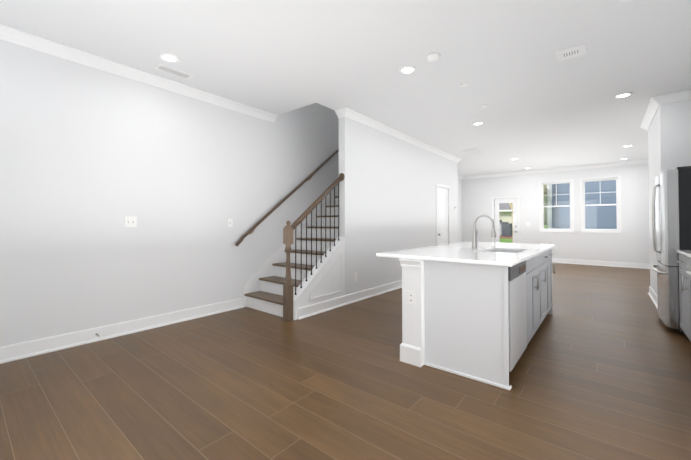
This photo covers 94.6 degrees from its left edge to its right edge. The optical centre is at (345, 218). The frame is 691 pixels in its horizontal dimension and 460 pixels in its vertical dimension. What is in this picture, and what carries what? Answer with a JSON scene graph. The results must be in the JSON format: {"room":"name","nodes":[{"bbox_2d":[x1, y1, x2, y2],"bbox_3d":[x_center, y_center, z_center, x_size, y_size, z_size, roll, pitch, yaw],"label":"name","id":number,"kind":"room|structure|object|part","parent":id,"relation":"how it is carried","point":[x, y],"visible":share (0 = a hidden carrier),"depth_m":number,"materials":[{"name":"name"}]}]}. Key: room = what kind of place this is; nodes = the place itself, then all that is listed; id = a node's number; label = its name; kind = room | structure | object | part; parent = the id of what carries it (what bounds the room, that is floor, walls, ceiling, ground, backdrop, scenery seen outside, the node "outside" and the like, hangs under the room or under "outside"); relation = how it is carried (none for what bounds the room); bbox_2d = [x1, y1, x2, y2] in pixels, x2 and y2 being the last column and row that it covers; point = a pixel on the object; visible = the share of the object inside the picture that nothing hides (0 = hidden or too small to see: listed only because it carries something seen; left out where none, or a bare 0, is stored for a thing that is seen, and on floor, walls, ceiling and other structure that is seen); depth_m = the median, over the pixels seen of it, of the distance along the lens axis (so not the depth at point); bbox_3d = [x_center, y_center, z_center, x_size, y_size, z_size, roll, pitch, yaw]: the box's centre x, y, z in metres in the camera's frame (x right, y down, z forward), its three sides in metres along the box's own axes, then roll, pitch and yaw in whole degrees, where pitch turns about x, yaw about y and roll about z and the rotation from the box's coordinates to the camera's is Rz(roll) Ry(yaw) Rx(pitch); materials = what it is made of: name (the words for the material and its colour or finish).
{"room":"kitchen","nodes":[
{"label":"kitchen","id":0,"kind":"room"},
{"bbox_2d":[0,40,461,346],"bbox_3d":[0.179,-1.549,6.758,0.200,5.700,12.850,-1,-1,39],"label":"wall","id":1,"kind":"structure","parent":0,"point":[90,158],"depth_m":3.47,"materials":[{"name":"white paint"}]},
{"bbox_2d":[0,298,243,363],"bbox_3d":[-2.541,1.174,3.198,0.030,0.135,3.445,-1,-1,39],"label":"baseboard","id":2,"kind":"structure","parent":1,"relation":"attached to","point":[17,351],"depth_m":3.29,"materials":[{"name":"white"}]},
{"bbox_2d":[124,216,136,226],"bbox_3d":[-2.342,0.037,3.476,0.012,0.115,0.116,-1,-1,39],"label":"double light switch","id":3,"kind":"object","parent":1,"relation":"attached to","point":[130,221],"visible":1,"depth_m":3.48,"materials":[{"name":"white plastic"}]},
{"bbox_2d":[0,24,277,122],"bbox_3d":[-2.337,-1.574,3.448,0.088,0.098,3.960,-1,-1,39],"label":"crown molding","id":4,"kind":"structure","parent":1,"relation":"attached to","point":[24,39],"depth_m":3.37,"materials":[{"name":"white wood"}]},
{"bbox_2d":[228,219,232,226],"bbox_3d":[-1.589,0.062,4.398,0.012,0.115,0.070,-1,-1,39],"label":"light switch","id":5,"kind":"object","parent":1,"relation":"attached to","point":[230,222],"visible":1,"depth_m":4.40,"materials":[{"name":"white plastic"}]},
{"bbox_2d":[235,148,338,245],"bbox_3d":[-0.296,-1.120,5.927,0.103,3.065,3.903,-1,-1,39],"label":"handrail","id":6,"kind":"object","parent":1,"relation":"attached to","point":[262,219],"depth_m":5.01,"materials":[{"name":"brown wood"}]},
{"bbox_2d":[0,263,690,459],"bbox_3d":[2.273,1.332,4.966,5.750,0.120,12.900,-1,-1,39],"label":"floor","id":7,"kind":"structure","parent":0,"point":[601,369],"depth_m":2.25,"materials":[{"name":"brown wood"}]},
{"bbox_2d":[243,173,344,321],"bbox_3d":[0.672,-0.369,6.351,1.051,3.326,5.576,-1,-1,39],"label":"staircase","id":8,"kind":"structure","parent":7,"relation":"on","point":[303,265],"depth_m":4.53,"materials":[{"name":"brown wood"}]},
{"bbox_3d":[-0.373,-0.264,4.350,0.120,0.836,1.002,-1,-1,39],"label":"handrail","id":9,"kind":"part","parent":8,"relation":"part of","materials":[{"name":"brown wood"}]},
{"bbox_2d":[398,246,554,389],"bbox_3d":[1.626,0.805,3.496,0.885,0.883,2.608,-1,-1,39],"label":"kitchen island","id":10,"kind":"object","parent":7,"relation":"on","point":[454,308],"depth_m":2.57,"materials":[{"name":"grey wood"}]},
{"bbox_2d":[376,242,551,265],"bbox_3d":[1.526,0.349,3.585,1.140,0.030,2.530,-1,-1,39],"label":"island countertop","id":11,"kind":"structure","parent":10,"relation":"on","point":[504,253],"depth_m":3.04,"materials":[{"name":"white stone"}]},
{"bbox_2d":[472,214,495,248],"bbox_3d":[1.510,0.143,3.472,0.253,0.378,0.090,-1,-1,39],"label":"faucet","id":12,"kind":"object","parent":11,"relation":"on","point":[474,241],"visible":1,"depth_m":3.50,"materials":[{"name":"grey metal"}]},
{"bbox_2d":[508,260,526,371],"bbox_3d":[1.157,0.798,2.739,0.608,0.871,0.596,-1,-1,39],"label":"dishwasher","id":13,"kind":"object","parent":10,"relation":"in","point":[517,320],"visible":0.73,"depth_m":2.48,"materials":[{"name":"silver metal"}]},
{"bbox_2d":[651,166,690,333],"bbox_3d":[4.000,0.351,3.607,0.776,1.794,0.915,-1,-1,39],"label":"refrigerator","id":14,"kind":"object","parent":7,"relation":"on","point":[671,204],"visible":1,"depth_m":3.43,"materials":[{"name":"silver metal"}]},
{"bbox_2d":[677,254,683,330],"bbox_3d":[3.590,0.796,2.943,0.639,0.883,0.571,-1,-1,39],"label":"base cabinet","id":15,"kind":"object","parent":7,"relation":"on","point":[681,256],"depth_m":3.28,"materials":[{"name":"grey wood"}]},
{"bbox_2d":[684,258,690,340],"bbox_3d":[3.306,0.790,2.595,0.639,0.883,0.570,-1,-1,39],"label":"base cabinet","id":16,"kind":"object","parent":7,"relation":"on","point":[684,261],"depth_m":3.03,"materials":[{"name":"grey wood"}]},
{"bbox_2d":[676,250,690,257],"bbox_3d":[3.442,0.336,2.782,0.655,0.030,1.028,-1,-1,39],"label":"countertop","id":17,"kind":"structure","parent":16,"relation":"on","point":[687,253],"depth_m":3.10,"materials":[{"name":"white stone"}]},
{"bbox_2d":[0,0,690,176],"bbox_3d":[2.289,-1.722,5.036,5.250,0.250,12.450,-1,-1,39],"label":"ceiling","id":18,"kind":"structure","parent":0,"point":[545,109],"depth_m":3.25,"materials":[{"name":"white paint"}]},
{"bbox_2d":[159,53,179,62],"bbox_3d":[-1.778,-1.621,3.224,0.188,0.012,0.188,-1,-1,39],"label":"recessed light","id":19,"kind":"object","parent":18,"relation":"in","point":[170,57],"visible":0.98,"depth_m":3.21,"materials":[{"name":"white"}]},
{"bbox_2d":[154,63,192,79],"bbox_3d":[-1.894,-1.619,3.526,0.150,0.007,0.360,-1,-1,39],"label":"ceiling vent","id":20,"kind":"object","parent":18,"relation":"in","point":[172,71],"visible":1,"depth_m":3.51,"materials":[{"name":"white metal"}]},
{"bbox_2d":[399,65,415,73],"bbox_3d":[0.676,-1.617,3.479,0.188,0.012,0.188,-1,-1,39],"label":"recessed light","id":21,"kind":"object","parent":18,"relation":"in","point":[408,69],"visible":1,"depth_m":3.46,"materials":[{"name":"white"}]},
{"bbox_2d":[427,52,440,61],"bbox_3d":[0.883,-1.609,3.194,0.136,0.037,0.136,-1,-1,39],"label":"smoke detector","id":22,"kind":"object","parent":18,"relation":"attached to","point":[433,56],"visible":1,"depth_m":3.16,"materials":[{"name":"white plastic"}]},
{"bbox_2d":[460,148,484,154],"bbox_3d":[2.982,-1.553,7.470,0.400,0.007,0.620,-1,-1,39],"label":"ceiling vent","id":23,"kind":"object","parent":18,"relation":"in","point":[473,151],"visible":1,"depth_m":7.40,"materials":[{"name":"white metal"}]},
{"bbox_2d":[472,121,483,124],"bbox_3d":[2.217,-1.586,5.332,0.188,0.012,0.188,-1,-1,39],"label":"recessed light","id":24,"kind":"object","parent":18,"relation":"in","point":[478,123],"visible":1,"depth_m":5.33,"materials":[{"name":"white"}]},
{"bbox_2d":[555,43,586,61],"bbox_3d":[2.218,-1.625,3.137,0.240,0.007,0.240,-1,-1,39],"label":"ceiling vent","id":25,"kind":"object","parent":18,"relation":"in","point":[571,52],"visible":1,"depth_m":3.12,"materials":[{"name":"white"}]},
{"bbox_2d":[614,92,632,97],"bbox_3d":[3.627,-1.605,4.167,0.188,0.012,0.188,-1,-1,39],"label":"recessed light","id":26,"kind":"object","parent":18,"relation":"in","point":[624,95],"visible":1,"depth_m":4.15,"materials":[{"name":"white"}]},
{"bbox_2d":[339,117,457,294],"bbox_3d":[1.215,-1.556,6.319,0.120,5.700,5.220,-1,-1,39],"label":"wall","id":27,"kind":"structure","parent":0,"point":[387,193],"depth_m":5.52,"materials":[{"name":"white paint"}]},
{"bbox_2d":[297,280,401,319],"bbox_3d":[0.731,1.213,5.560,0.030,0.135,4.165,-1,-1,39],"label":"baseboard","id":28,"kind":"structure","parent":27,"relation":"attached to","point":[310,310],"depth_m":4.63,"materials":[{"name":"white"}]},
{"bbox_2d":[336,107,459,162],"bbox_3d":[1.477,-1.523,6.491,0.109,0.098,4.798,-1,-1,39],"label":"crown molding","id":29,"kind":"structure","parent":27,"relation":"attached to","point":[343,112],"depth_m":5.62,"materials":[{"name":"white wood"}]},
{"bbox_2d":[437,187,447,244],"bbox_3d":[2.306,0.289,7.535,0.107,2.028,0.708,-1,-1,39],"label":"closet door","id":30,"kind":"structure","parent":27,"relation":"in","point":[442,198],"depth_m":7.58,"materials":[{"name":"white wood"}]},
{"bbox_2d":[436,183,449,244],"bbox_3d":[2.265,0.263,7.560,0.136,2.102,0.817,-1,-1,39],"label":"door frame","id":31,"kind":"structure","parent":27,"relation":"in","point":[443,186],"depth_m":7.58,"materials":[{"name":"white wood"}]},
{"bbox_2d":[462,164,649,263],"bbox_3d":[6.278,-0.206,9.895,5.250,3.120,0.160,-1,-1,39],"label":"wall","id":32,"kind":"structure","parent":0,"point":[630,243],"depth_m":9.39,"materials":[{"name":"white paint"}]},
{"bbox_2d":[492,196,519,242],"bbox_3d":[5.359,0.321,10.625,0.837,2.089,0.176,-1,-1,39],"label":"door frame","id":33,"kind":"structure","parent":32,"relation":"in","point":[493,211],"depth_m":10.52,"materials":[{"name":"white wood"}]},
{"bbox_2d":[494,198,517,242],"bbox_3d":[5.329,0.343,10.598,0.712,2.015,0.116,-1,-1,39],"label":"back door","id":34,"kind":"structure","parent":33,"relation":"attached to","point":[514,201],"depth_m":10.58,"materials":[{"name":"white"}]},
{"bbox_2d":[464,160,647,179],"bbox_3d":[6.200,-1.468,9.820,5.250,0.098,0.089,-1,-1,39],"label":"crown molding","id":35,"kind":"structure","parent":32,"relation":"attached to","point":[627,163],"depth_m":9.54,"materials":[{"name":"white wood"}]},
{"bbox_2d":[539,179,573,231],"bbox_3d":[6.434,-0.369,9.733,0.876,1.576,0.127,-1,-1,39],"label":"window","id":36,"kind":"structure","parent":32,"relation":"in","point":[542,206],"depth_m":9.73,"materials":[{"name":"white"}]},
{"bbox_2d":[580,176,621,232],"bbox_3d":[7.248,-0.380,9.069,0.896,1.576,0.127,-1,-1,39],"label":"window","id":37,"kind":"structure","parent":32,"relation":"in","point":[617,201],"depth_m":9.05,"materials":[{"name":"white wood"}]},
{"bbox_2d":[552,258,649,268],"bbox_3d":[6.924,1.275,9.218,3.305,0.135,0.030,-1,-1,39],"label":"baseboard","id":38,"kind":"structure","parent":32,"relation":"attached to","point":[566,261],"depth_m":8.97,"materials":[{"name":"white"}]},
{"bbox_2d":[648,99,690,294],"bbox_3d":[4.921,-0.294,4.606,0.660,3.120,1.550,-1,-1,39],"label":"wall","id":39,"kind":"structure","parent":0,"point":[669,138],"depth_m":4.19,"materials":[{"name":"white paint"}]},
{"bbox_2d":[640,95,663,130],"bbox_3d":[4.631,-1.551,4.864,0.089,0.098,1.728,-1,-1,39],"label":"crown molding","id":40,"kind":"structure","parent":39,"relation":"attached to","point":[655,101],"depth_m":4.58,"materials":[{"name":"white wood"}]},
{"bbox_2d":[648,286,657,308],"bbox_3d":[4.663,1.201,4.811,0.031,0.135,1.581,-1,-1,39],"label":"baseboard","id":41,"kind":"structure","parent":39,"relation":"attached to","point":[652,294],"depth_m":4.90,"materials":[{"name":"white"}]},
{"bbox_2d":[664,90,690,103],"bbox_3d":[4.368,-1.565,4.021,0.570,0.098,0.089,-1,-1,39],"label":"crown molding","id":42,"kind":"structure","parent":39,"relation":"attached to","point":[682,95],"depth_m":4.10,"materials":[{"name":"white wood"}]},
{"label":"outside","id":43,"kind":"structure","parent":0,"visible":0},
{"bbox_2d":[500,225,546,242],"bbox_3d":[32.566,1.539,42.247,95.000,1.673,83.230,-1,-1,39],"label":"ground","id":44,"kind":"structure","parent":43,"point":[503,239],"depth_m":23.16,"materials":[{"name":"green plant"}]},
{"bbox_2d":[499,203,511,222],"bbox_3d":[21.574,-1.009,55.390,17.400,5.880,10.850,-1,-1,39],"label":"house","id":45,"kind":"structure","parent":44,"relation":"on","point":[508,213],"depth_m":47.49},
{"bbox_2d":[501,223,511,235],"bbox_3d":[13.486,0.953,26.612,0.740,1.070,0.740,-1,-1,39],"label":"air conditioning unit","id":46,"kind":"object","parent":44,"relation":"on","point":[503,225],"depth_m":26.31,"materials":[{"name":"grey metal"}]},
{"bbox_2d":[509,185,547,242],"bbox_3d":[7.910,-0.438,13.951,1.550,4.080,2.900,-1,-1,39],"label":"deck","id":47,"kind":"object","parent":44,"relation":"on","point":[544,192],"depth_m":13.64,"materials":[{"name":"brown wood"}]},
{"bbox_2d":[544,185,546,224],"bbox_3d":[39.825,-6.300,71.075,85.600,19.388,15.553,-1,-1,39],"label":"trees","id":48,"kind":"object","parent":44,"relation":"on","point":[545,211],"depth_m":65.19,"materials":[{"name":"green plant"}]},
{"bbox_2d":[547,180,616,228],"bbox_3d":[17.062,-3.166,12.911,14.600,9.500,10.400,-1,-1,39],"label":"neighbouring house","id":49,"kind":"structure","parent":44,"relation":"on","point":[611,197],"depth_m":12.66,"materials":[{"name":"blue"}]}
]}

